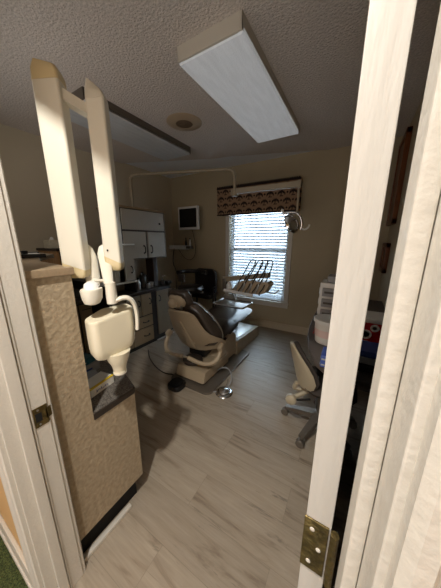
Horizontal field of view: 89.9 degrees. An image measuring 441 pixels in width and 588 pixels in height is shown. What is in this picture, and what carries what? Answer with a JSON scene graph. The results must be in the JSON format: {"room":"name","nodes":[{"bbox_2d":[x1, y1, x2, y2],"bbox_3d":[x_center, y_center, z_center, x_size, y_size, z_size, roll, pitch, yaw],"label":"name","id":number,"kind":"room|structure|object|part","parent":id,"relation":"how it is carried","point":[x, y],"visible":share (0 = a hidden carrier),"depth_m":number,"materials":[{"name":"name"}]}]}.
{"room":"dental clinic","nodes":[
{"label":"dental clinic","id":0,"kind":"room"},
{"bbox_2d":[0,478,21,548],"bbox_3d":[-0.406,0.035,0.412,3.700,2.440,0.004,8,16,30],"label":"wall","id":1,"kind":"structure","parent":0,"point":[5,511],"depth_m":0.91,"materials":[{"name":"brown paint"}]},
{"bbox_2d":[0,513,32,587],"bbox_3d":[-1.347,1.034,1.220,1.517,0.120,0.020,8,16,30],"label":"baseboard","id":2,"kind":"structure","parent":1,"relation":"attached to","point":[13,547],"depth_m":0.93,"materials":[{"name":"white paint"}]},
{"bbox_2d":[0,429,44,587],"bbox_3d":[-0.665,0.167,0.590,0.065,2.100,0.019,8,16,30],"label":"door frame","id":3,"kind":"structure","parent":1,"relation":"attached to","point":[6,474],"depth_m":0.71,"materials":[{"name":"white paint"}]},
{"bbox_2d":[383,365,440,587],"bbox_3d":[0.121,0.277,0.132,0.065,2.100,0.019,8,16,30],"label":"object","id":4,"kind":"structure","parent":1,"relation":"attached to","point":[415,560],"depth_m":0.10,"materials":[{"name":"white paint"}]},
{"bbox_2d":[0,123,175,288],"bbox_3d":[-1.745,-0.578,2.966,0.100,2.440,3.120,8,16,30],"label":"wall","id":5,"kind":"structure","parent":0,"point":[21,152],"depth_m":2.47,"materials":[{"name":"paint"}]},
{"bbox_2d":[0,322,369,587],"bbox_3d":[-0.316,1.066,1.513,4.400,0.080,4.970,8,16,30],"label":"floor","id":6,"kind":"structure","parent":0,"point":[220,500],"depth_m":1.26,"materials":[{"name":"grey wood"}]},
{"bbox_2d":[36,248,92,353],"bbox_3d":[-1.735,0.134,2.495,0.539,1.275,0.320,8,16,30],"label":"hutch","id":7,"kind":"object","parent":6,"relation":"on","point":[84,311],"visible":0.2,"depth_m":2.42,"materials":[{"name":"brown wood"}]},
{"bbox_3d":[-1.812,-0.197,2.383,0.420,0.530,0.025,8,16,30],"label":"panel","id":8,"kind":"part","parent":7,"relation":"part of","materials":[{"name":"brown wood"}]},
{"bbox_2d":[43,237,58,247],"bbox_3d":[-1.778,-0.545,2.338,0.140,0.119,0.115,8,16,30],"label":"tissue box","id":9,"kind":"object","parent":7,"relation":"on","point":[51,243],"visible":0.81,"depth_m":2.29,"materials":[{"name":"white cardboard"}]},
{"bbox_2d":[75,298,82,304],"bbox_3d":[-1.739,0.068,2.482,0.530,0.030,0.320,8,16,30],"label":"countertop","id":10,"kind":"structure","parent":7,"relation":"on","point":[78,301],"depth_m":2.38,"materials":[{"name":"grey laminate"}]},
{"bbox_3d":[-1.572,0.420,2.385,0.018,0.570,0.130,8,16,30],"label":"door","id":11,"kind":"part","parent":7,"relation":"part of","materials":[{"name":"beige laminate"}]},
{"bbox_3d":[-1.497,0.391,2.506,0.018,0.570,0.130,8,16,30],"label":"door","id":12,"kind":"part","parent":7,"relation":"part of","materials":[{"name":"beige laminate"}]},
{"bbox_2d":[22,253,142,552],"bbox_3d":[-1.073,0.405,1.394,1.462,1.262,0.542,8,16,30],"label":"partition wall","id":13,"kind":"structure","parent":6,"relation":"on","point":[98,435],"depth_m":0.90,"materials":[{"name":"beige laminate"}]},
{"bbox_2d":[21,252,45,257],"bbox_3d":[-1.131,-0.219,1.246,0.280,0.020,0.200,13,19,43],"label":"document tray","id":14,"kind":"object","parent":13,"relation":"on","point":[30,254],"visible":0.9,"depth_m":1.19,"materials":[{"name":"black plastic"}]},
{"bbox_2d":[30,58,138,375],"bbox_3d":[-0.473,-0.206,0.819,0.299,1.046,0.209,8,16,30],"label":"dental x-ray machine","id":15,"kind":"object","parent":13,"relation":"attached to","point":[110,331],"visible":0.94,"depth_m":0.77,"materials":[{"name":"beige plastic"}]},
{"bbox_3d":[-0.535,-0.376,0.760,0.076,0.586,0.062,-2,14,-9],"label":"arm","id":16,"kind":"part","parent":15,"relation":"part of","materials":[{"name":"beige plastic"}]},
{"bbox_2d":[79,287,102,304],"bbox_3d":[-0.447,0.009,0.770,0.066,0.056,0.069,8,16,30],"label":"bowl","id":17,"kind":"object","parent":15,"relation":"on","point":[89,295],"depth_m":0.75,"materials":[{"name":"white ceramic"}]},
{"bbox_3d":[-0.423,-0.393,0.821,0.060,0.551,0.060,-2,14,-9],"label":"arm","id":18,"kind":"part","parent":15,"relation":"part of","materials":[{"name":"beige plastic"}]},
{"bbox_2d":[87,369,97,378],"bbox_3d":[-0.679,0.430,1.117,0.081,0.030,0.110,13,19,43],"label":"box","id":19,"kind":"object","parent":13,"relation":"on","point":[91,373],"visible":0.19,"depth_m":1.14,"materials":[{"name":"grey"}]},
{"bbox_2d":[86,359,99,371],"bbox_3d":[-0.757,0.406,1.177,0.101,0.050,0.180,6,15,24],"label":"box","id":20,"kind":"object","parent":13,"relation":"on","point":[95,364],"visible":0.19,"depth_m":1.20,"materials":[{"name":"grey cardboard"}]},
{"bbox_2d":[84,353,94,364],"bbox_3d":[-0.769,0.365,1.162,0.106,0.034,0.160,5,14,18],"label":"box","id":21,"kind":"object","parent":20,"relation":"on","point":[89,358],"visible":0.16,"depth_m":1.20,"materials":[{"name":"teal cardboard"}]},
{"bbox_2d":[88,371,113,397],"bbox_3d":[-0.600,0.435,1.069,0.086,0.043,0.132,5,14,20],"label":"box","id":22,"kind":"object","parent":13,"relation":"on","point":[100,381],"visible":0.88,"depth_m":1.06,"materials":[{"name":"white cardboard"}]},
{"bbox_2d":[83,503,131,561],"bbox_3d":[-0.530,1.125,1.054,0.022,0.020,0.238,8,16,30],"label":"trim","id":23,"kind":"structure","parent":13,"relation":"attached to","point":[98,542],"depth_m":1.04,"materials":[{"name":"white paint"}]},
{"bbox_2d":[91,204,173,352],"bbox_3d":[-1.069,-0.185,2.865,0.495,1.722,1.090,8,16,30],"label":"tall cabinet","id":24,"kind":"object","parent":6,"relation":"on","point":[142,229],"visible":0.69,"depth_m":2.74,"materials":[{"name":"beige laminate"}]},
{"bbox_3d":[-1.142,0.208,2.495,0.018,0.270,0.160,8,16,30],"label":"door","id":25,"kind":"part","parent":24,"relation":"part of","materials":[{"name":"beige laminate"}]},
{"bbox_3d":[-1.038,-0.349,2.515,0.018,0.395,0.115,8,16,30],"label":"narrow door","id":26,"kind":"part","parent":24,"relation":"part of","materials":[{"name":"white laminate"}]},
{"bbox_3d":[-1.043,0.170,2.655,0.018,0.270,0.205,8,16,30],"label":"door","id":27,"kind":"part","parent":24,"relation":"part of","materials":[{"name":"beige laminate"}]},
{"bbox_3d":[-0.985,-0.566,2.562,0.018,0.305,0.305,8,16,30],"label":"door","id":28,"kind":"part","parent":24,"relation":"part of","materials":[{"name":"white laminate"}]},
{"bbox_2d":[101,281,169,301],"bbox_3d":[-1.088,-0.060,2.907,0.450,0.036,1.090,8,16,30],"label":"countertop","id":29,"kind":"structure","parent":24,"relation":"on","point":[155,288],"depth_m":2.73,"materials":[{"name":"black laminate"}]},
{"bbox_2d":[139,272,147,288],"bbox_3d":[-1.014,-0.187,2.904,0.136,0.212,0.121,-5,14,-20],"label":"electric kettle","id":30,"kind":"object","parent":29,"relation":"on","point":[142,277],"visible":0.87,"depth_m":2.87,"materials":[{"name":"black plastic"}]},
{"bbox_2d":[160,275,166,284],"bbox_3d":[-0.801,-0.194,3.091,0.094,0.139,0.068,4,14,18],"label":"soap dispenser","id":31,"kind":"object","parent":29,"relation":"on","point":[162,282],"visible":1,"depth_m":3.08,"materials":[{"name":"black plastic"}]},
{"bbox_3d":[-0.905,-0.870,2.626,0.018,0.215,0.615,8,16,30],"label":"flip door","id":32,"kind":"part","parent":24,"relation":"part of","materials":[{"name":"white laminate"}]},
{"bbox_3d":[-0.984,0.361,2.803,0.018,0.140,0.315,8,16,30],"label":"drawer","id":33,"kind":"part","parent":24,"relation":"part of","materials":[{"name":"beige laminate"}]},
{"bbox_3d":[-0.984,0.538,2.845,0.018,0.195,0.315,8,16,30],"label":"drawer","id":34,"kind":"part","parent":24,"relation":"part of","materials":[{"name":"beige laminate"}]},
{"bbox_3d":[-0.943,0.131,2.818,0.018,0.270,0.155,8,16,30],"label":"door","id":35,"kind":"part","parent":24,"relation":"part of","materials":[{"name":"beige laminate"}]},
{"bbox_3d":[-0.936,-0.307,3.018,0.140,0.392,0.070,8,16,30],"label":"niche post","id":36,"kind":"part","parent":24,"relation":"part of","materials":[{"name":"brown wood"}]},
{"bbox_3d":[-0.819,-0.631,2.831,0.018,0.305,0.280,8,16,30],"label":"door","id":37,"kind":"part","parent":24,"relation":"part of","materials":[{"name":"white laminate"}]},
{"bbox_3d":[-0.784,0.235,3.114,0.018,0.610,0.270,8,16,30],"label":"door","id":38,"kind":"part","parent":24,"relation":"part of","materials":[{"name":"beige laminate"}]},
{"bbox_2d":[129,168,309,232],"bbox_3d":[-0.117,-1.021,2.424,2.098,0.710,0.211,5,14,21],"label":"light","id":39,"kind":"object","parent":24,"relation":"attached to","point":[292,224],"visible":0.96,"depth_m":2.22,"materials":[{"name":"beige metal"}]},
{"bbox_3d":[-0.462,-1.209,2.527,1.312,0.392,0.045,4,14,15],"label":"post arm","id":40,"kind":"part","parent":39,"relation":"part of","materials":[{"name":"beige metal"}]},
{"bbox_3d":[0.429,-1.064,2.227,0.710,0.050,0.045,7,15,28],"label":"spring arm","id":41,"kind":"part","parent":39,"relation":"part of","materials":[{"name":"beige metal"}]},
{"bbox_3d":[0.734,-0.883,2.094,0.022,0.200,0.022,8,16,30],"label":"drop rod","id":42,"kind":"part","parent":39,"relation":"part of","materials":[{"name":"beige metal"}]},
{"bbox_3d":[-1.071,-0.058,2.807,0.120,0.006,0.120,8,16,30],"label":"sink basin","id":43,"kind":"object","parent":24,"relation":"in","visible":0},
{"bbox_2d":[137,278,140,289],"bbox_3d":[-1.035,-0.129,2.791,0.048,0.152,0.048,8,16,30],"label":"bottle","id":44,"kind":"object","parent":43,"relation":"on","point":[138,282],"visible":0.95,"depth_m":2.78,"materials":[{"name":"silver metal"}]},
{"bbox_2d":[148,350,172,374],"bbox_3d":[-0.692,0.787,2.469,0.095,0.015,0.811,-11,17,-38],"label":"hose","id":45,"kind":"object","parent":6,"relation":"on","point":[148,350],"visible":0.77,"depth_m":2.40,"materials":[{"name":"black rubber"}]},
{"bbox_2d":[168,377,185,391],"bbox_3d":[-0.414,0.850,2.091,0.150,0.070,0.150,8,16,30],"label":"rheostat pedal","id":46,"kind":"object","parent":6,"relation":"on","point":[176,384],"visible":1,"depth_m":2.05,"materials":[{"name":"black plastic"}]},
{"bbox_2d":[176,269,207,299],"bbox_3d":[-0.466,0.057,3.665,0.568,0.879,0.537,8,16,30],"label":"stool","id":47,"kind":"object","parent":6,"relation":"on","point":[193,288],"visible":0.52,"depth_m":3.58,"materials":[{"name":"black leather"}]},
{"bbox_3d":[-0.635,-0.264,3.604,0.120,0.130,0.040,8,16,30],"label":"rest panel","id":48,"kind":"part","parent":47,"relation":"part of","materials":[{"name":"grey laminate"}]},
{"bbox_3d":[-0.482,-0.092,3.587,0.428,0.114,0.428,8,16,30],"label":"seat","id":49,"kind":"part","parent":47,"relation":"part of","materials":[{"name":"black leather"}]},
{"bbox_2d":[192,268,217,307],"bbox_3d":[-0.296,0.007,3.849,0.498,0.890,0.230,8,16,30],"label":"chair","id":50,"kind":"object","parent":6,"relation":"on","point":[209,281],"visible":0.62,"depth_m":3.78,"materials":[{"name":"black plastic"}]},
{"bbox_3d":[-0.304,0.015,3.838,0.440,0.080,0.200,8,16,30],"label":"seat","id":51,"kind":"part","parent":50,"relation":"part of","materials":[{"name":"black plastic"}]},
{"bbox_3d":[-0.255,-0.189,3.873,0.440,0.520,0.070,8,16,30],"label":"backrest","id":52,"kind":"part","parent":50,"relation":"part of","materials":[{"name":"black leather"}]},
{"bbox_3d":[-0.096,0.170,3.762,0.028,0.614,0.134,8,16,30],"label":"arm frame","id":53,"kind":"part","parent":50,"relation":"part of","materials":[{"name":"black plastic"}]},
{"bbox_2d":[164,288,258,394],"bbox_3d":[-0.044,0.277,2.626,0.719,0.934,1.498,8,16,30],"label":"dental chair","id":54,"kind":"object","parent":6,"relation":"on","point":[213,336],"visible":0.99,"depth_m":2.18,"materials":[{"name":"beige plastic"}]},
{"bbox_3d":[-0.427,0.086,1.955,0.090,0.087,0.062,8,16,30],"label":"headrest knob","id":55,"kind":"part","parent":54,"relation":"part of","materials":[{"name":"beige plastic"}]},
{"bbox_3d":[-0.451,0.609,2.239,0.272,0.032,0.032,6,15,25],"label":"recline lever","id":56,"kind":"part","parent":54,"relation":"part of","materials":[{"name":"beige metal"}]},
{"bbox_2d":[167,288,192,306],"bbox_3d":[-0.374,0.040,2.006,0.270,0.183,0.116,8,16,30],"label":"cushion","id":57,"kind":"object","parent":54,"relation":"on","point":[182,298],"depth_m":1.94,"materials":[{"name":"brown leather"}]},
{"bbox_2d":[170,302,222,338],"bbox_3d":[-0.293,0.296,2.220,0.638,0.551,0.352,8,16,30],"label":"backrest","id":58,"kind":"object","parent":54,"relation":"on","point":[201,324],"depth_m":2.05,"materials":[{"name":"brown plastic"}]},
{"bbox_3d":[-0.205,0.560,2.420,0.200,0.160,0.200,8,16,30],"label":"lift frame","id":59,"kind":"part","parent":54,"relation":"part of","materials":[{"name":"black plastic"}]},
{"bbox_3d":[-0.075,0.785,2.466,0.490,0.022,0.920,8,16,30],"label":"plate","id":60,"kind":"part","parent":54,"relation":"part of","materials":[{"name":"brown paint"}]},
{"bbox_2d":[205,316,235,345],"bbox_3d":[-0.164,0.393,2.451,0.570,0.163,0.440,8,16,30],"label":"seat cushion","id":61,"kind":"object","parent":54,"relation":"on","point":[227,325],"depth_m":2.36,"materials":[{"name":"brown leather"}]},
{"bbox_3d":[0.197,0.482,2.999,0.330,0.049,0.630,8,16,30],"label":"foot housing plate","id":62,"kind":"part","parent":54,"relation":"part of","materials":[{"name":"silver metal"}]},
{"bbox_2d":[212,259,278,325],"bbox_3d":[0.333,0.095,2.618,0.732,1.012,0.695,8,16,30],"label":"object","id":63,"kind":"object","parent":54,"relation":"on","point":[251,284],"visible":0.94,"depth_m":2.50,"materials":[{"name":"beige metal"}]},
{"bbox_3d":[0.057,-0.124,2.764,0.050,0.150,0.055,8,16,30],"label":"drop post","id":64,"kind":"part","parent":63,"relation":"part of","materials":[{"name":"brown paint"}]},
{"bbox_2d":[212,293,252,309],"bbox_3d":[0.157,0.053,2.518,0.398,0.128,0.364,8,16,30],"label":"tray","id":65,"kind":"object","parent":63,"relation":"on","point":[225,302],"depth_m":2.51,"materials":[{"name":"silver metal"}]},
{"bbox_3d":[0.203,-0.015,2.570,0.372,0.056,0.036,8,16,30],"label":"rail","id":66,"kind":"part","parent":63,"relation":"part of","materials":[{"name":"white plastic"}]},
{"bbox_3d":[0.289,-0.199,2.605,0.600,0.155,0.050,8,16,30],"label":"support arm","id":67,"kind":"part","parent":63,"relation":"part of","materials":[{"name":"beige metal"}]},
{"bbox_2d":[213,367,232,398],"bbox_3d":[-0.108,0.807,2.165,0.569,0.120,0.306,8,16,30],"label":"foot pedal","id":68,"kind":"object","parent":6,"relation":"on","point":[223,392],"visible":0.91,"depth_m":2.00,"materials":[{"name":"silver metal"}]},
{"bbox_2d":[281,341,356,459],"bbox_3d":[0.718,0.658,1.581,0.522,0.681,0.521,8,16,30],"label":"office chair","id":69,"kind":"object","parent":6,"relation":"on","point":[309,377],"visible":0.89,"depth_m":1.50,"materials":[{"name":"beige"}]},
{"bbox_3d":[0.535,0.718,1.534,0.166,0.090,0.065,-1,14,-5],"label":"adjuster knob","id":70,"kind":"part","parent":69,"relation":"part of","materials":[{"name":"beige plastic"}]},
{"bbox_3d":[0.609,0.884,1.695,0.220,0.060,0.056,8,16,30],"label":"leg","id":71,"kind":"part","parent":69,"relation":"part of","materials":[{"name":"brown paint"}]},
{"bbox_3d":[0.556,0.709,1.482,0.091,0.024,0.014,1,14,4],"label":"lever","id":72,"kind":"part","parent":69,"relation":"part of","materials":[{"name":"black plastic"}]},
{"bbox_3d":[0.621,0.921,1.539,0.220,0.060,0.056,-11,17,-38],"label":"leg","id":73,"kind":"part","parent":69,"relation":"part of","materials":[{"name":"brown paint"}]},
{"bbox_3d":[0.764,0.623,1.537,0.320,0.075,0.370,8,16,30],"label":"seat","id":74,"kind":"part","parent":69,"relation":"part of","materials":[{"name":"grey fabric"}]},
{"bbox_3d":[0.775,0.931,1.496,0.056,0.060,0.220,-5,14,-18],"label":"leg","id":75,"kind":"part","parent":69,"relation":"part of","materials":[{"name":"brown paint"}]},
{"bbox_2d":[307,300,384,392],"bbox_3d":[1.009,0.573,1.802,0.533,0.745,1.685,8,16,30],"label":"desk","id":76,"kind":"object","parent":6,"relation":"on","point":[363,379],"visible":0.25,"depth_m":1.29,"materials":[{"name":"grey laminate"}]},
{"bbox_2d":[313,314,330,345],"bbox_3d":[0.658,0.220,1.350,0.174,0.152,0.174,8,16,30],"label":"tub","id":77,"kind":"object","parent":76,"relation":"on","point":[322,321],"visible":0.64,"depth_m":1.31,"materials":[{"name":"white plastic"}]},
{"bbox_3d":[0.658,0.158,1.335,0.174,0.024,0.174,8,16,30],"label":"lid","id":78,"kind":"part","parent":77,"relation":"part of","materials":[{"name":"white plastic"}]},
{"bbox_2d":[319,347,326,367],"bbox_3d":[0.574,0.326,1.097,0.136,0.065,0.112,8,16,30],"label":"case","id":79,"kind":"object","parent":76,"relation":"on","point":[323,354],"visible":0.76,"depth_m":1.08,"materials":[{"name":"blue plastic"}]},
{"bbox_2d":[317,279,334,314],"bbox_3d":[0.921,0.046,1.780,0.232,0.290,0.222,8,16,30],"label":"drawer organizer","id":80,"kind":"object","parent":76,"relation":"on","point":[326,290],"visible":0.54,"depth_m":1.72,"materials":[{"name":"white plastic"}]},
{"bbox_3d":[0.875,0.160,1.722,0.185,0.065,0.017,8,16,30],"label":"drawer","id":81,"kind":"part","parent":80,"relation":"part of","materials":[{"name":"grey plastic"}]},
{"bbox_3d":[0.875,0.077,1.702,0.185,0.065,0.017,8,16,30],"label":"drawer","id":82,"kind":"part","parent":80,"relation":"part of","materials":[{"name":"grey plastic"}]},
{"bbox_3d":[0.875,-0.005,1.682,0.185,0.065,0.017,8,16,30],"label":"drawer","id":83,"kind":"part","parent":80,"relation":"part of","materials":[{"name":"grey plastic"}]},
{"bbox_2d":[327,274,335,282],"bbox_3d":[0.947,-0.118,1.732,0.180,0.049,0.150,8,16,30],"label":"glove box","id":84,"kind":"object","parent":80,"relation":"on","point":[331,278],"visible":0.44,"depth_m":1.70,"materials":[{"name":"grey cardboard"}]},
{"bbox_2d":[358,363,374,373],"bbox_3d":[0.755,0.343,1.080,0.145,0.038,0.140,8,16,30],"label":"case","id":85,"kind":"object","parent":76,"relation":"on","point":[361,367],"visible":0.08,"depth_m":1.04,"materials":[{"name":"black plastic"}]},
{"bbox_2d":[359,356,375,365],"bbox_3d":[0.755,0.307,1.071,0.145,0.032,0.140,8,16,30],"label":"case","id":86,"kind":"object","parent":85,"relation":"on","point":[369,361],"visible":0.08,"depth_m":1.03,"materials":[{"name":"grey plastic"}]},
{"bbox_2d":[360,340,378,358],"bbox_3d":[0.755,0.274,1.063,0.145,0.029,0.140,8,16,30],"label":"case","id":87,"kind":"object","parent":86,"relation":"on","point":[369,349],"visible":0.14,"depth_m":1.05,"materials":[{"name":"blue plastic"}]},
{"bbox_2d":[362,311,383,342],"bbox_3d":[0.838,0.217,1.238,0.165,0.210,0.165,8,16,30],"label":"storage box","id":88,"kind":"object","parent":76,"relation":"on","point":[374,320],"visible":0.46,"depth_m":1.17,"materials":[{"name":"red plastic"}]},
{"bbox_3d":[0.838,0.127,1.216,0.165,0.025,0.165,8,16,30],"label":"lid","id":89,"kind":"part","parent":88,"relation":"part of","materials":[{"name":"white plastic"}]},
{"bbox_2d":[0,0,440,177],"bbox_3d":[-0.256,-1.612,1.871,3.500,0.118,3.240,8,16,30],"label":"ceiling","id":90,"kind":"structure","parent":0,"point":[314,49],"depth_m":1.37,"materials":[{"name":"white paint"}]},
{"bbox_2d":[69,86,190,160],"bbox_3d":[-0.844,-1.591,2.197,0.410,0.091,1.230,8,16,30],"label":"fluorescent ceiling light","id":91,"kind":"object","parent":90,"relation":"attached to","point":[128,129],"visible":0.62,"depth_m":2.13,"materials":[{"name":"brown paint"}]},
{"bbox_2d":[166,113,201,130],"bbox_3d":[-0.337,-1.589,2.058,0.330,0.026,0.330,8,16,30],"label":"ceiling speaker","id":92,"kind":"object","parent":90,"relation":"attached to","point":[178,121],"visible":1,"depth_m":2.02,"materials":[{"name":"beige plastic"}]},
{"bbox_2d":[176,120,192,127],"bbox_3d":[-0.337,-1.581,2.060,0.156,0.008,0.156,8,16,30],"label":"grille","id":93,"kind":"object","parent":92,"relation":"attached to","point":[179,123],"depth_m":2.05,"materials":[{"name":"brown metal"}]},
{"bbox_2d":[177,9,298,142],"bbox_3d":[0.249,-1.468,1.683,0.410,0.091,1.250,8,16,30],"label":"fluorescent ceiling light","id":94,"kind":"object","parent":90,"relation":"attached to","point":[227,59],"visible":1,"depth_m":1.38,"materials":[{"name":"beige plastic"}]},
{"bbox_2d":[170,136,402,327],"bbox_3d":[0.547,-0.698,3.465,3.500,2.440,0.120,8,16,30],"label":"wall","id":95,"kind":"structure","parent":0,"point":[324,173],"depth_m":3.10,"materials":[{"name":"paint"}]},
{"bbox_2d":[169,245,192,249],"bbox_3d":[-0.717,-0.854,4.050,0.490,0.070,0.115,8,16,30],"label":"wall rail","id":96,"kind":"object","parent":95,"relation":"attached to","point":[183,247],"visible":0.95,"depth_m":3.99,"materials":[{"name":"white plastic"}]},
{"bbox_2d":[178,205,199,259],"bbox_3d":[-0.553,-1.042,3.870,0.534,0.901,0.171,8,16,30],"label":"wall monitor","id":97,"kind":"object","parent":95,"relation":"attached to","point":[188,217],"visible":1,"depth_m":3.71,"materials":[{"name":"white plastic"}]},
{"bbox_2d":[207,309,308,335],"bbox_3d":[0.510,0.446,3.678,3.300,0.115,0.022,8,16,30],"label":"baseboard","id":98,"kind":"structure","parent":95,"relation":"attached to","point":[249,320],"depth_m":3.45,"materials":[{"name":"beige paint"}]},
{"bbox_2d":[224,212,293,308],"bbox_3d":[0.568,-0.693,3.423,1.100,1.730,0.160,8,16,30],"label":"window","id":99,"kind":"structure","parent":95,"relation":"in","point":[284,304],"depth_m":3.40,"materials":[{"name":"white glass"}]},
{"bbox_2d":[230,212,287,301],"bbox_3d":[0.561,-0.700,3.409,0.928,1.566,0.060,8,16,30],"label":"window blind","id":100,"kind":"object","parent":99,"relation":"attached to","point":[258,244],"visible":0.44,"depth_m":3.38,"materials":[{"name":"white plastic"}]},
{"bbox_3d":[0.563,0.053,3.593,0.924,0.016,0.044,8,16,30],"label":"rail","id":101,"kind":"part","parent":100,"relation":"part of","materials":[{"name":"white plastic"}]},
{"bbox_3d":[0.594,-0.713,3.463,0.940,1.570,0.060,8,16,30],"label":"frame","id":102,"kind":"part","parent":99,"relation":"part of","materials":[{"name":"white plastic"}]},
{"bbox_3d":[0.586,-0.336,3.540,0.860,0.720,0.004,8,16,30],"label":"pane","id":103,"kind":"part","parent":99,"relation":"part of","materials":[{"name":"clear glass"}]},
{"bbox_2d":[217,176,302,215],"bbox_3d":[0.503,-1.367,3.165,1.245,0.415,0.121,8,16,30],"label":"valance","id":104,"kind":"object","parent":99,"relation":"attached to","point":[273,201],"visible":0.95,"depth_m":3.10,"materials":[{"name":"fabric"}]},
{"bbox_3d":[0.602,-1.076,3.389,0.860,0.750,0.004,8,16,30],"label":"pane","id":105,"kind":"part","parent":99,"relation":"part of","materials":[{"name":"clear glass"}]},
{"bbox_2d":[377,96,423,306],"bbox_3d":[1.170,-0.170,1.264,0.100,2.440,3.120,8,16,30],"label":"wall","id":106,"kind":"structure","parent":0,"point":[393,234],"depth_m":2.00,"materials":[{"name":"paint"}]},
{"bbox_2d":[379,243,390,272],"bbox_3d":[1.794,-0.401,2.419,0.041,0.310,0.360,8,16,30],"label":"picture frame","id":107,"kind":"object","parent":106,"relation":"attached to","point":[386,247],"visible":1,"depth_m":2.29,"materials":[{"name":"red wood"}]},
{"bbox_2d":[386,126,412,225],"bbox_3d":[1.768,-1.110,2.204,0.041,0.810,0.460,8,16,30],"label":"picture frame","id":108,"kind":"object","parent":106,"relation":"attached to","point":[404,146],"visible":1,"depth_m":2.07,"materials":[{"name":"red wood"}]},
{"bbox_2d":[388,143,403,220],"bbox_3d":[1.772,-1.110,2.202,0.026,0.730,0.380,8,16,30],"label":"picture","id":109,"kind":"object","parent":108,"relation":"attached to","point":[400,152],"depth_m":2.29,"materials":[{"name":"red wood"}]},
{"bbox_3d":[-1.062,-0.073,0.860,3.500,2.440,0.110,8,16,30],"label":"wall","id":110,"kind":"structure","parent":0,"visible":0},
{"bbox_2d":[32,403,51,428],"bbox_3d":[-0.577,0.393,0.721,0.009,0.070,0.053,5,14,20],"label":"strike plate","id":111,"kind":"object","parent":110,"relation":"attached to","point":[41,414],"visible":1,"depth_m":0.71,"materials":[{"name":"gold paint"}]},
{"bbox_2d":[0,157,85,587],"bbox_3d":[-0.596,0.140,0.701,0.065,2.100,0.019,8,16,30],"label":"door frame","id":112,"kind":"structure","parent":110,"relation":"attached to","point":[4,190],"depth_m":0.69,"materials":[{"name":"white paint"}]},
{"bbox_2d":[298,0,416,587],"bbox_3d":[0.334,0.196,0.616,0.096,2.008,0.819,8,16,30],"label":"door","id":113,"kind":"structure","parent":110,"relation":"in","point":[389,28],"depth_m":0.21,"materials":[{"name":"paint"}]},
{"bbox_2d":[335,5,440,587],"bbox_3d":[0.127,0.284,0.209,0.031,2.050,0.114,8,16,30],"label":"trim","id":114,"kind":"structure","parent":110,"relation":"attached to","point":[408,359],"depth_m":0.12,"materials":[{"name":"white paint"}]}
]}

